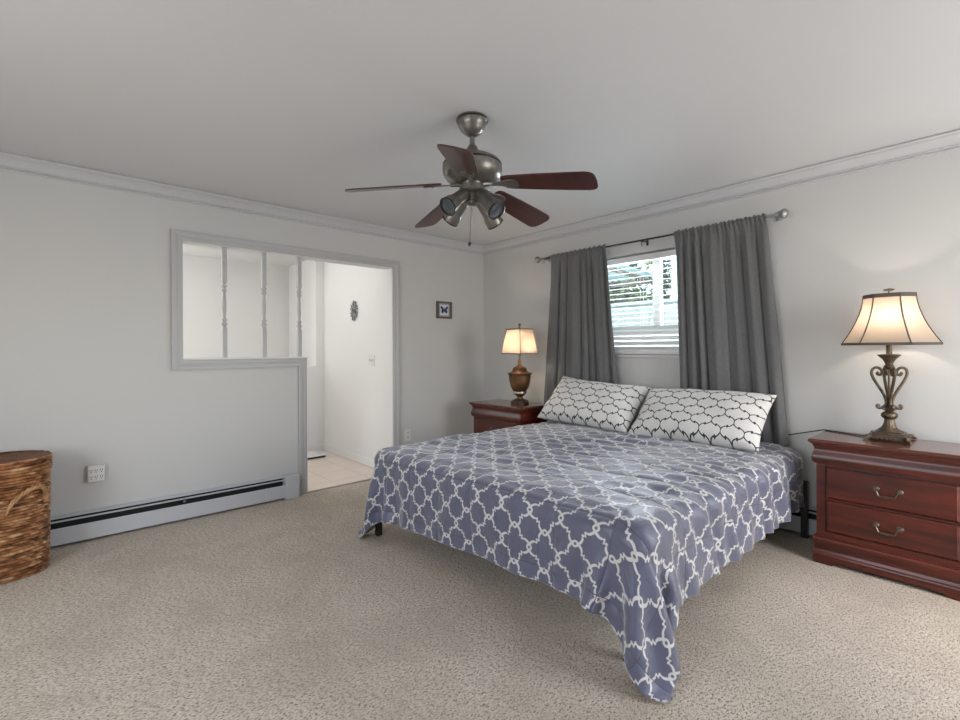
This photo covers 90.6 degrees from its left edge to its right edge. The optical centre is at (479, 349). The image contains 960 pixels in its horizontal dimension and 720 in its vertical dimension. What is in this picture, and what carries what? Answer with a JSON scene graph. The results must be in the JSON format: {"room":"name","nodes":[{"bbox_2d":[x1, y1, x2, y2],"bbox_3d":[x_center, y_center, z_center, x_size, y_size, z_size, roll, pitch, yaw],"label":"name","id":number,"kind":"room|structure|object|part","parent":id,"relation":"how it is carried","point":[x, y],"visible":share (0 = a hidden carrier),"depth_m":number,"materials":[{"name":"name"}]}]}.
{"room":"bedroom","nodes":[
{"label":"bedroom","id":0,"kind":"room"},
{"bbox_2d":[183,255,288,357],"bbox_3d":[-3.922,0.039,5.770,3.130,2.440,0.120,0,0,-42],"label":"wall","id":1,"kind":"structure","parent":0,"point":[202,289],"depth_m":6.29,"materials":[{"name":"white paint"}]},
{"bbox_2d":[0,170,483,515],"bbox_3d":[-1.975,0.031,3.807,5.621,2.440,0.120,0,0,-42],"label":"wall","id":2,"kind":"structure","parent":0,"point":[87,378],"depth_m":3.37,"materials":[{"name":"grey paint"}]},
{"bbox_2d":[87,464,104,481],"bbox_3d":[-2.555,0.821,3.163,0.088,0.104,0.052,0,0,-42],"label":"wall outlet","id":3,"kind":"object","parent":2,"relation":"attached to","point":[95,473],"visible":1,"depth_m":3.15,"materials":[{"name":"white plastic"}]},
{"bbox_2d":[50,473,299,546],"bbox_3d":[-2.720,1.158,3.001,3.148,0.193,0.070,0,0,-42],"label":"baseboard heater","id":4,"kind":"object","parent":2,"relation":"attached to","point":[98,522],"visible":0.94,"depth_m":3.41,"materials":[{"name":"grey metal"}]},
{"bbox_3d":[-2.741,1.159,3.024,3.148,0.190,0.006,0,0,-42],"label":"plate","id":5,"kind":"part","parent":4,"relation":"part of","materials":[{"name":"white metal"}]},
{"bbox_2d":[50,476,284,519],"bbox_3d":[-2.725,1.069,3.006,3.148,0.010,0.056,0,0,-42],"label":"hood","id":6,"kind":"object","parent":4,"relation":"attached to","point":[182,496],"depth_m":3.41,"materials":[{"name":"grey metal"}]},
{"bbox_2d":[0,151,482,254],"bbox_3d":[-1.924,-1.143,3.730,5.361,0.092,0.070,0,0,-42],"label":"trim","id":7,"kind":"structure","parent":2,"relation":"attached to","point":[8,161],"depth_m":3.58,"materials":[{"name":"grey paint"}]},
{"bbox_2d":[171,229,400,494],"bbox_3d":[-1.573,0.219,4.167,1.800,2.060,0.146,0,0,-42],"label":"trim","id":8,"kind":"structure","parent":2,"relation":"attached to","point":[388,270],"depth_m":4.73,"materials":[{"name":"white paint"}]},
{"bbox_2d":[221,247,226,357],"bbox_3d":[-2.013,-0.369,3.741,0.042,0.864,0.042,0,0,-42],"label":"baluster","id":9,"kind":"object","parent":8,"relation":"on","point":[223,250],"visible":1,"depth_m":3.73,"materials":[{"name":"grey paint"}]},
{"bbox_2d":[261,252,266,356],"bbox_3d":[-1.792,-0.370,3.941,0.042,0.864,0.042,0,0,-42],"label":"baluster","id":10,"kind":"object","parent":8,"relation":"on","point":[263,255],"visible":0.98,"depth_m":3.93,"materials":[{"name":"grey paint"}]},
{"bbox_2d":[296,257,301,356],"bbox_3d":[-1.575,-0.371,4.137,0.042,0.864,0.042,0,0,-42],"label":"baluster","id":11,"kind":"object","parent":8,"relation":"on","point":[298,259],"visible":1,"depth_m":4.12,"materials":[{"name":"grey paint"}]},
{"bbox_2d":[405,429,410,440],"bbox_3d":[-0.736,0.870,4.840,0.072,0.116,0.008,0,0,-42],"label":"wall outlet","id":12,"kind":"object","parent":2,"relation":"attached to","point":[408,431],"visible":1,"depth_m":4.84,"materials":[{"name":"white plastic"}]},
{"bbox_2d":[436,301,451,318],"bbox_3d":[-0.388,-0.428,5.146,0.200,0.184,0.028,0,0,-42],"label":"framed picture","id":13,"kind":"object","parent":2,"relation":"attached to","point":[443,309],"visible":1,"depth_m":5.14,"materials":[{"name":"brown wood"}]},
{"bbox_2d":[307,261,324,445],"bbox_3d":[-3.137,0.036,4.903,3.130,2.440,0.120,0,0,-42],"label":"wall","id":14,"kind":"structure","parent":0,"point":[315,373],"depth_m":5.86,"materials":[{"name":"white paint"}]},
{"bbox_2d":[307,444,323,451],"bbox_3d":[-3.092,1.213,4.848,3.116,0.085,0.014,0,0,-42],"label":"baseboard","id":15,"kind":"structure","parent":14,"relation":"attached to","point":[319,447],"depth_m":5.82,"materials":[{"name":"white paint"}]},
{"bbox_2d":[289,260,385,459],"bbox_3d":[-1.831,0.030,5.881,0.120,2.440,2.762,0,0,-42],"label":"wall","id":16,"kind":"structure","parent":0,"point":[354,390],"depth_m":5.41,"materials":[{"name":"white paint"}]},
{"bbox_2d":[324,443,374,467],"bbox_3d":[-1.446,1.206,5.362,0.014,0.085,1.462,0,0,-42],"label":"baseboard","id":17,"kind":"structure","parent":16,"relation":"attached to","point":[357,458],"depth_m":5.39,"materials":[{"name":"white paint"}]},
{"bbox_2d":[350,301,357,320],"bbox_3d":[-1.407,-0.432,5.302,0.014,0.233,0.175,0,0,-42],"label":"wall medallion","id":18,"kind":"object","parent":16,"relation":"attached to","point":[353,302],"visible":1,"depth_m":5.29,"materials":[{"name":"grey metal"}]},
{"bbox_2d":[369,355,374,365],"bbox_3d":[-1.150,0.114,5.029,0.016,0.116,0.124,0,0,-42],"label":"light switch","id":19,"kind":"object","parent":16,"relation":"attached to","point":[371,357],"visible":1,"depth_m":5.02,"materials":[{"name":"white plastic"}]},
{"bbox_2d":[0,0,959,265],"bbox_3d":[-0.992,-1.254,2.715,5.621,0.120,8.590,0,0,-42],"label":"ceiling","id":20,"kind":"structure","parent":0,"point":[295,104],"depth_m":2.22,"materials":[{"name":"white paint"}]},
{"bbox_2d":[345,111,597,245],"bbox_3d":[-0.027,-0.864,2.494,1.206,0.667,1.224,0,0,-42],"label":"ceiling fan","id":21,"kind":"object","parent":20,"relation":"hanging from","point":[471,169],"visible":1,"depth_m":2.37,"materials":[{"name":"grey metal"}]},
{"bbox_3d":[-0.431,-0.808,2.376,0.472,0.094,0.142,0,0,-12],"label":"blade","id":22,"kind":"part","parent":21,"relation":"part of","materials":[{"name":"brown wood"}]},
{"bbox_3d":[-0.241,-0.809,2.807,0.142,0.094,0.472,0,0,-30],"label":"blade","id":23,"kind":"part","parent":21,"relation":"part of","materials":[{"name":"brown wood"}]},
{"bbox_3d":[-0.080,-0.809,2.062,0.142,0.094,0.472,0,0,6],"label":"blade","id":24,"kind":"part","parent":21,"relation":"part of","materials":[{"name":"brown wood"}]},
{"bbox_3d":[0.228,-0.811,2.759,0.142,0.094,0.472,0,0,42],"label":"blade","id":25,"kind":"part","parent":21,"relation":"part of","materials":[{"name":"brown wood"}]},
{"bbox_3d":[0.328,-0.811,2.299,0.472,0.094,0.142,0,0,24],"label":"blade","id":26,"kind":"part","parent":21,"relation":"part of","materials":[{"name":"brown wood"}]},
{"bbox_2d":[0,451,959,719],"bbox_3d":[-0.981,1.296,2.715,5.621,0.100,8.590,0,0,-42],"label":"floor","id":27,"kind":"structure","parent":0,"point":[279,609],"depth_m":2.07,"materials":[{"name":"carpet"}]},
{"bbox_2d":[0,450,52,583],"bbox_3d":[-2.746,0.930,2.603,0.620,0.654,0.436,0,0,-42],"label":"laundry hamper","id":28,"kind":"object","parent":27,"relation":"on","point":[25,479],"visible":1,"depth_m":2.61,"materials":[{"name":"wicker"}]},
{"bbox_3d":[-2.480,0.816,2.610,0.071,0.144,0.202,0,0,20],"label":"handle","id":29,"kind":"part","parent":28,"relation":"part of","materials":[{"name":"wicker"}]},
{"bbox_3d":[-2.747,0.614,2.603,0.590,0.014,0.400,0,0,-42],"label":"lid","id":30,"kind":"part","parent":28,"relation":"part of","materials":[{"name":"brown wicker"}]},
{"bbox_2d":[307,451,325,459],"bbox_3d":[-2.020,1.236,5.530,0.340,0.034,0.302,0,0,-42],"label":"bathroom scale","id":31,"kind":"object","parent":27,"relation":"on","point":[311,454],"visible":0.52,"depth_m":5.53,"materials":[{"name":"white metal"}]},
{"bbox_2d":[307,478,370,492],"bbox_3d":[-1.190,1.244,4.438,0.875,0.006,0.032,0,0,-42],"label":"trim","id":32,"kind":"structure","parent":27,"relation":"on","point":[370,478],"depth_m":4.34,"materials":[{"name":"beige wood"}]},
{"bbox_2d":[469,399,546,432],"bbox_3d":[0.275,0.882,4.646,0.427,0.717,0.706,0,0,-42],"label":"nightstand","id":33,"kind":"object","parent":27,"relation":"on","point":[489,415],"visible":0.23,"depth_m":4.50,"materials":[{"name":"brown wood"}]},
{"bbox_3d":[0.153,0.769,4.535,0.029,0.177,0.542,0,0,-42],"label":"drawer","id":34,"kind":"part","parent":33,"relation":"part of","materials":[{"name":"brown wood"}]},
{"bbox_3d":[0.282,0.606,4.654,0.405,0.122,0.686,0,0,-42],"label":"cornice","id":35,"kind":"part","parent":33,"relation":"part of","materials":[{"name":"brown wood"}]},
{"bbox_2d":[501,323,537,404],"bbox_3d":[0.386,0.133,4.618,0.277,0.780,0.277,0,0,-42],"label":"table lamp","id":36,"kind":"object","parent":33,"relation":"on","point":[519,341],"visible":1,"depth_m":4.54,"materials":[{"name":"beige fabric"}]},
{"bbox_3d":[0.385,-0.080,4.618,0.268,0.237,0.268,0,0,-42],"label":"lamp shade","id":37,"kind":"part","parent":36,"relation":"part of","materials":[{"name":"fabric"}]},
{"bbox_2d":[375,480,808,537],"bbox_3d":[0.725,0.957,3.160,2.078,0.563,1.981,0,0,-42],"label":"bed","id":38,"kind":"object","parent":27,"relation":"on","point":[804,510],"visible":0.15,"depth_m":3.11,"materials":[{"name":"black metal"}]},
{"bbox_3d":[-0.681,1.070,3.194,0.038,0.350,0.038,0,0,-42],"label":"leg","id":39,"kind":"part","parent":38,"relation":"part of","materials":[{"name":"black metal"}]},
{"bbox_2d":[358,420,803,702],"bbox_3d":[0.648,0.928,3.129,2.163,0.603,2.195,0,0,-42],"label":"comforter","id":40,"kind":"object","parent":38,"relation":"on","point":[631,527],"visible":0.96,"depth_m":2.28,"materials":[{"name":"blue fabric"}]},
{"bbox_2d":[538,375,650,432],"bbox_3d":[0.944,0.449,4.070,0.395,0.406,0.920,0,0,-40],"label":"pillow","id":41,"kind":"object","parent":40,"relation":"on","point":[601,405],"visible":1,"depth_m":3.90,"materials":[{"name":"white fabric"}]},
{"bbox_2d":[628,388,776,451],"bbox_3d":[1.545,0.472,3.377,0.378,0.368,0.906,0,0,-41],"label":"pillow","id":42,"kind":"object","parent":40,"relation":"on","point":[728,419],"visible":0.98,"depth_m":3.23,"materials":[{"name":"white fabric"}]},
{"bbox_3d":[2.134,1.048,3.124,0.038,0.370,0.038,0,0,-42],"label":"leg","id":43,"kind":"part","parent":38,"relation":"part of","materials":[{"name":"black metal"}]},
{"bbox_2d":[807,431,959,600],"bbox_3d":[2.298,0.874,2.646,0.427,0.717,0.706,0,0,-42],"label":"nightstand","id":44,"kind":"object","parent":27,"relation":"on","point":[888,508],"visible":1,"depth_m":2.52,"materials":[{"name":"brown wood"}]},
{"bbox_2d":[788,288,942,443],"bbox_3d":[2.157,0.183,2.945,0.316,1.070,1.027,0,0,-42],"label":"table lamp","id":45,"kind":"object","parent":44,"relation":"on","point":[888,319],"visible":0.99,"depth_m":2.68,"materials":[{"name":"beige fabric"}]},
{"bbox_3d":[2.130,0.612,3.119,0.089,0.212,0.729,0,0,-30],"label":"cord","id":46,"kind":"part","parent":45,"relation":"part of","materials":[{"name":"black plastic"}]},
{"bbox_3d":[2.351,0.217,2.731,0.108,0.495,0.109,0,0,-42],"label":"stem","id":47,"kind":"part","parent":45,"relation":"part of","materials":[{"name":"brown metal"}]},
{"bbox_3d":[2.349,-0.173,2.731,0.313,0.285,0.444,0,0,-42],"label":"lamp shade","id":48,"kind":"part","parent":45,"relation":"part of","materials":[{"name":"fabric"}]},
{"bbox_3d":[2.305,0.597,2.654,0.405,0.122,0.686,0,0,-42],"label":"cornice","id":49,"kind":"part","parent":44,"relation":"part of","materials":[{"name":"brown wood"}]},
{"bbox_3d":[2.152,0.954,2.514,0.034,0.052,0.134,0,0,-42],"label":"handle","id":50,"kind":"part","parent":44,"relation":"part of","materials":[{"name":"silver metal"}]},
{"bbox_3d":[2.152,0.760,2.514,0.034,0.052,0.134,0,0,-42],"label":"handle","id":51,"kind":"part","parent":44,"relation":"part of","materials":[{"name":"silver metal"}]},
{"bbox_3d":[2.176,0.954,2.535,0.029,0.175,0.542,0,0,-42],"label":"drawer","id":52,"kind":"part","parent":44,"relation":"part of","materials":[{"name":"brown wood"}]},
{"bbox_3d":[2.175,0.760,2.535,0.029,0.177,0.542,0,0,-42],"label":"drawer","id":53,"kind":"part","parent":44,"relation":"part of","materials":[{"name":"brown wood"}]},
{"bbox_2d":[483,149,959,506],"bbox_3d":[1.972,0.013,3.530,0.140,2.440,5.828,0,0,-42],"label":"wall","id":54,"kind":"structure","parent":0,"point":[843,239],"depth_m":3.08,"materials":[{"name":"grey paint"}]},
{"bbox_2d":[607,249,678,354],"bbox_3d":[1.526,-0.393,4.081,0.050,0.876,1.600,0,0,-42],"label":"window","id":55,"kind":"structure","parent":54,"relation":"in","point":[657,282],"depth_m":4.07,"materials":[{"name":"white plastic"}]},
{"bbox_2d":[607,249,678,354],"bbox_3d":[1.476,-0.386,4.035,0.065,0.856,1.550,0,0,-42],"label":"window blind","id":56,"kind":"object","parent":55,"relation":"attached to","point":[671,253],"visible":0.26,"depth_m":4.08,"materials":[{"name":"white plastic"}]},
{"bbox_3d":[1.404,-0.361,4.119,0.054,0.806,0.002,0,0,-42],"label":"ladder cord","id":57,"kind":"part","parent":56,"relation":"part of","materials":[{"name":"white fabric"}]},
{"bbox_3d":[1.479,0.032,4.037,0.048,0.020,1.540,0,0,-42],"label":"rail","id":58,"kind":"part","parent":56,"relation":"part of","materials":[{"name":"white plastic"}]},
{"bbox_3d":[1.525,-0.080,4.079,0.015,0.170,1.500,0,0,-42],"label":"frosted pane","id":59,"kind":"part","parent":55,"relation":"part of","materials":[{"name":"white glass"}]},
{"bbox_2d":[615,355,678,357],"bbox_3d":[1.473,0.057,4.031,0.097,0.022,1.624,0,0,-42],"label":"trim","id":60,"kind":"structure","parent":54,"relation":"attached to","point":[634,356],"depth_m":4.00,"materials":[{"name":"grey paint"}]},
{"bbox_2d":[535,208,788,263],"bbox_3d":[1.337,-0.910,4.023,0.134,0.096,2.231,0,0,-42],"label":"curtain rod","id":61,"kind":"object","parent":54,"relation":"attached to","point":[780,215],"visible":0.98,"depth_m":3.85,"materials":[{"name":"grey metal"}]},
{"bbox_2d":[544,244,617,403],"bbox_3d":[0.913,-0.152,4.442,0.064,1.580,0.890,0,0,-42],"label":"curtain","id":62,"kind":"object","parent":61,"relation":"hanging from","point":[580,340],"visible":0.83,"depth_m":4.42,"materials":[{"name":"fabric"}]},
{"bbox_3d":[1.311,-0.912,4.003,0.015,0.015,2.050,0,0,-42],"label":"rod","id":63,"kind":"part","parent":61,"relation":"part of","materials":[{"name":"grey metal"}]},
{"bbox_2d":[673,213,788,445],"bbox_3d":[1.795,-0.148,3.465,0.066,1.595,0.778,0,0,-42],"label":"curtain","id":64,"kind":"object","parent":61,"relation":"hanging from","point":[728,331],"visible":0.78,"depth_m":3.44,"materials":[{"name":"fabric"}]},
{"bbox_2d":[483,129,959,254],"bbox_3d":[1.889,-1.160,3.460,0.070,0.092,5.588,0,0,-42],"label":"trim","id":65,"kind":"structure","parent":54,"relation":"attached to","point":[947,141],"depth_m":3.35,"materials":[{"name":"grey paint"}]},
{"bbox_2d":[779,506,816,535],"bbox_3d":[1.593,1.139,3.798,0.070,0.193,4.300,0,0,-42],"label":"baseboard heater","id":66,"kind":"object","parent":54,"relation":"attached to","point":[794,524],"visible":0.02,"depth_m":3.17,"materials":[{"name":"grey metal"}]},
{"bbox_2d":[800,506,816,510],"bbox_3d":[1.597,1.050,3.803,0.056,0.010,4.300,0,0,-42],"label":"hood","id":67,"kind":"object","parent":66,"relation":"attached to","point":[811,508],"depth_m":3.14,"materials":[{"name":"grey metal"}]},
{"label":"outside","id":68,"kind":"structure","parent":0,"visible":0},
{"bbox_3d":[6.923,1.512,11.657,18.099,0.100,32.000,0,0,-42],"label":"ground","id":69,"kind":"structure","parent":68,"visible":0},
{"bbox_2d":[608,265,652,287],"bbox_3d":[0.121,0.136,8.136,2.300,2.712,5.000,0,0,-42],"label":"patio cover","id":70,"kind":"object","parent":69,"relation":"on","point":[638,274],"visible":0.08,"depth_m":7.03,"materials":[{"name":"white"}]},
{"bbox_2d":[609,260,652,302],"bbox_3d":[1.614,-0.247,11.060,2.153,3.464,4.961,0,0,-42],"label":"hedge","id":71,"kind":"object","parent":69,"relation":"on","point":[622,290],"visible":0.02,"depth_m":9.38,"materials":[{"name":"green plant"}]},
{"bbox_2d":[611,298,677,326],"bbox_3d":[3.649,0.306,7.012,0.080,2.260,10.300,0,0,-42],"label":"fence","id":72,"kind":"object","parent":69,"relation":"on","point":[633,305],"visible":0.09,"depth_m":8.03,"materials":[{"name":"paint"}]},
{"bbox_3d":[3.644,-0.794,7.012,0.080,0.060,10.300,0,0,-42],"label":"cap rail","id":73,"kind":"part","parent":72,"relation":"part of","materials":[{"name":"paint"}]},
{"bbox_2d":[649,259,671,298],"bbox_3d":[4.081,-0.611,10.694,0.505,4.176,0.499,0,0,-42],"label":"tree","id":74,"kind":"object","parent":69,"relation":"on","point":[667,286],"visible":0.26,"depth_m":10.59,"materials":[{"name":"green plant"}]}
]}

